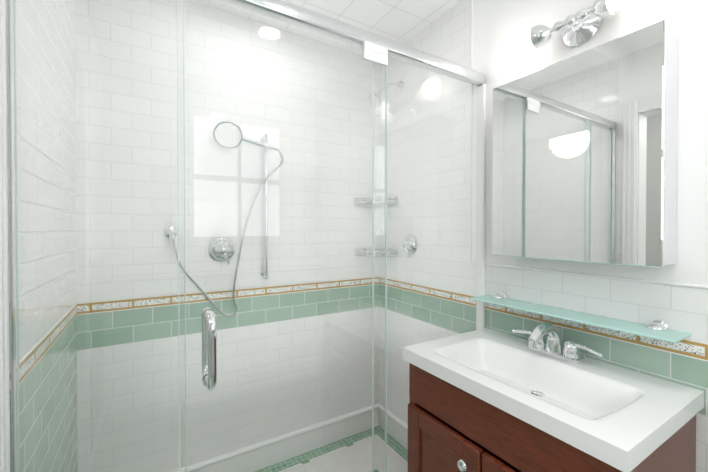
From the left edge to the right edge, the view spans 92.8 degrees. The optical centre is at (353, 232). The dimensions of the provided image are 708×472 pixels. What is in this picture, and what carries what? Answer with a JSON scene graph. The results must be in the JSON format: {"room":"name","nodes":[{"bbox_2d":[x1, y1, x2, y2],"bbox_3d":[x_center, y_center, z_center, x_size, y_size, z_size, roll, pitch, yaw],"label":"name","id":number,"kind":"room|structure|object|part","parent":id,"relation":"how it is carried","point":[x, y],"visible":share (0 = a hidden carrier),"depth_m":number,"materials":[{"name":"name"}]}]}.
{"room":"bathroom","nodes":[
{"label":"bathroom","id":0,"kind":"room"},
{"bbox_2d":[12,0,77,471],"bbox_3d":[-0.499,0.090,0.317,0.001,2.420,2.600,0,1,-31],"label":"wall","id":1,"kind":"structure","parent":0,"point":[23,17],"depth_m":1.02,"materials":[{"name":"tile"}]},
{"bbox_2d":[0,0,9,471],"bbox_3d":[-0.514,0.245,0.242,0.136,2.112,0.989,0,1,-31],"label":"door frame","id":2,"kind":"structure","parent":1,"relation":"attached to","point":[4,391],"depth_m":0.68,"materials":[{"name":"white"}]},
{"bbox_2d":[16,303,77,387],"bbox_3d":[-0.951,0.326,1.064,0.004,0.050,0.851,0,1,-31],"label":"trim","id":3,"kind":"structure","parent":1,"relation":"attached to","point":[38,348],"depth_m":0.96,"materials":[{"name":"beige tile"}]},
{"bbox_2d":[74,0,378,471],"bbox_3d":[-0.504,0.076,1.836,1.572,2.420,0.001,0,1,-31],"label":"wall","id":4,"kind":"structure","parent":0,"point":[222,230],"depth_m":1.71,"materials":[{"name":"tile"}]},
{"bbox_2d":[208,237,234,264],"bbox_3d":[-0.663,0.092,1.705,0.128,0.138,0.056,0,1,-31],"label":"valve","id":5,"kind":"object","parent":4,"relation":"attached to","point":[221,250],"depth_m":1.70,"materials":[{"name":"silver metal"}]},
{"bbox_2d":[164,121,283,316],"bbox_3d":[-0.622,-0.053,1.672,0.552,0.962,0.152,0,1,-31],"label":"shower rail","id":6,"kind":"object","parent":4,"relation":"attached to","point":[218,135],"depth_m":1.70,"materials":[{"name":"silver metal"}]},
{"bbox_2d":[78,276,378,314],"bbox_3d":[-0.503,0.319,1.836,1.572,0.050,0.004,0,1,-31],"label":"trim","id":7,"kind":"structure","parent":4,"relation":"attached to","point":[109,304],"depth_m":1.71,"materials":[{"name":"beige tile"}]},
{"bbox_2d":[171,403,378,471],"bbox_3d":[-0.516,1.214,1.834,1.560,0.144,0.030,0,1,-31],"label":"baseboard","id":8,"kind":"structure","parent":4,"relation":"attached to","point":[325,436],"depth_m":1.92,"materials":[{"name":"white tile"}]},
{"bbox_2d":[354,197,396,205],"bbox_3d":[0.135,-0.203,2.106,0.195,0.047,0.195,0,1,-31],"label":"basket","id":9,"kind":"object","parent":4,"relation":"attached to","point":[381,200],"depth_m":2.08,"materials":[{"name":"silver metal"}]},
{"bbox_2d":[354,248,396,256],"bbox_3d":[0.135,0.122,2.109,0.195,0.047,0.195,0,1,-31],"label":"basket","id":10,"kind":"object","parent":4,"relation":"attached to","point":[375,255],"depth_m":2.09,"materials":[{"name":"silver metal"}]},
{"bbox_2d":[190,0,461,55],"bbox_3d":[0.172,-1.124,0.714,1.572,0.001,2.600,0,1,-31],"label":"ceiling","id":11,"kind":"structure","parent":0,"point":[401,21],"depth_m":1.75,"materials":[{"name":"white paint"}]},
{"bbox_2d":[255,426,407,471],"bbox_3d":[0.172,1.296,0.737,1.572,0.001,2.600,0,1,-31],"label":"floor","id":12,"kind":"structure","parent":0,"point":[337,446],"depth_m":1.93,"materials":[{"name":"tile"}]},
{"bbox_2d":[402,322,703,471],"bbox_3d":[0.561,0.802,1.101,0.520,0.980,0.705,0,1,-31],"label":"bathroom vanity","id":13,"kind":"object","parent":12,"relation":"on","point":[486,400],"visible":1,"depth_m":1.00,"materials":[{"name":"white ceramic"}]},
{"bbox_3d":[0.376,0.912,0.989,0.019,0.544,0.651,0,1,-31],"label":"door","id":14,"kind":"part","parent":13,"relation":"part of","materials":[{"name":"brown wood"}]},
{"bbox_3d":[0.354,0.695,0.973,0.034,0.033,0.123,0,1,-31],"label":"knob","id":15,"kind":"part","parent":13,"relation":"part of","materials":[{"name":"silver metal"}]},
{"bbox_2d":[512,322,602,363],"bbox_3d":[0.662,0.373,1.170,0.182,0.123,0.311,0,1,-31],"label":"faucet","id":16,"kind":"object","parent":13,"relation":"on","point":[551,351],"depth_m":1.17,"materials":[{"name":"silver metal"}]},
{"bbox_3d":[-0.083,1.250,1.155,1.572,0.085,0.120,0,1,-31],"label":"sill","id":17,"kind":"structure","parent":12,"relation":"on","visible":0},
{"bbox_2d":[6,0,485,471],"bbox_3d":[-0.078,0.245,1.137,1.570,1.924,0.138,0,1,-31],"label":"shower enclosure","id":18,"kind":"object","parent":17,"relation":"on","point":[378,49],"visible":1,"depth_m":0.99,"materials":[{"name":"clear glass"}]},
{"bbox_3d":[-0.606,0.265,0.839,0.335,1.870,0.008,0,1,-31],"label":"glass","id":19,"kind":"part","parent":18,"relation":"part of","materials":[{"name":"clear glass"}]},
{"bbox_3d":[-0.404,0.319,0.939,0.034,0.214,0.138,0,1,-31],"label":"handle","id":20,"kind":"part","parent":18,"relation":"part of","materials":[{"name":"silver metal"}]},
{"bbox_3d":[-0.174,0.263,1.078,0.686,1.870,0.008,0,1,-31],"label":"glass","id":21,"kind":"part","parent":18,"relation":"part of","materials":[{"name":"clear glass"}]},
{"bbox_3d":[0.322,0.260,1.404,0.588,1.870,0.008,0,1,-31],"label":"glass","id":22,"kind":"part","parent":18,"relation":"part of","materials":[{"name":"clear glass"}]},
{"bbox_2d":[379,0,707,471],"bbox_3d":[0.843,0.082,1.134,0.001,2.420,2.600,0,1,-31],"label":"wall","id":23,"kind":"structure","parent":0,"point":[446,35],"depth_m":1.47,"materials":[{"name":"tile"}]},
{"bbox_2d":[368,81,402,106],"bbox_3d":[0.184,-0.828,1.988,0.227,0.181,0.088,0,1,-31],"label":"shower head","id":24,"kind":"object","parent":23,"relation":"attached to","point":[378,100],"depth_m":1.96},
{"bbox_2d":[379,403,407,449],"bbox_3d":[0.840,1.220,1.143,0.030,0.144,2.622,0,1,-31],"label":"baseboard","id":25,"kind":"structure","parent":23,"relation":"attached to","point":[397,425],"depth_m":2.09,"materials":[{"name":"white tile"}]},
{"bbox_2d":[402,235,416,256],"bbox_3d":[0.307,0.076,1.958,0.056,0.124,0.110,0,1,-31],"label":"shower valve","id":26,"kind":"object","parent":23,"relation":"attached to","point":[406,244],"depth_m":1.94,"materials":[{"name":"silver metal"}]},
{"bbox_2d":[379,276,707,361],"bbox_3d":[0.843,0.325,1.134,0.004,0.050,2.596,0,1,-31],"label":"trim","id":27,"kind":"structure","parent":23,"relation":"attached to","point":[692,348],"depth_m":1.20,"materials":[{"name":"beige tile"}]},
{"bbox_2d":[501,0,658,68],"bbox_3d":[0.740,-0.723,1.151,0.150,0.150,0.430,0,1,-31],"label":"light","id":28,"kind":"object","parent":23,"relation":"attached to","point":[581,27],"visible":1,"depth_m":1.18,"materials":[{"name":"silver metal"}]},
{"bbox_2d":[470,293,691,342],"bbox_3d":[0.726,0.282,1.202,0.131,0.042,0.665,0,1,-31],"label":"glass shelf","id":29,"kind":"object","parent":23,"relation":"attached to","point":[659,330],"visible":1,"depth_m":1.08,"materials":[{"name":"teal glass"}]},
{"bbox_2d":[492,19,678,267],"bbox_3d":[0.747,-0.243,1.166,0.125,0.670,0.530,0,1,-31],"label":"upper cabinet","id":30,"kind":"object","parent":23,"relation":"attached to","point":[584,154],"visible":1,"depth_m":1.05,"materials":[{"name":"white metal"}]},
{"bbox_2d":[470,0,707,288],"bbox_3d":[1.036,-0.484,0.810,0.010,1.281,1.855,0,1,-31],"label":"trim","id":31,"kind":"structure","parent":23,"relation":"attached to","point":[614,277],"depth_m":1.39,"materials":[{"name":"white"}]}
]}

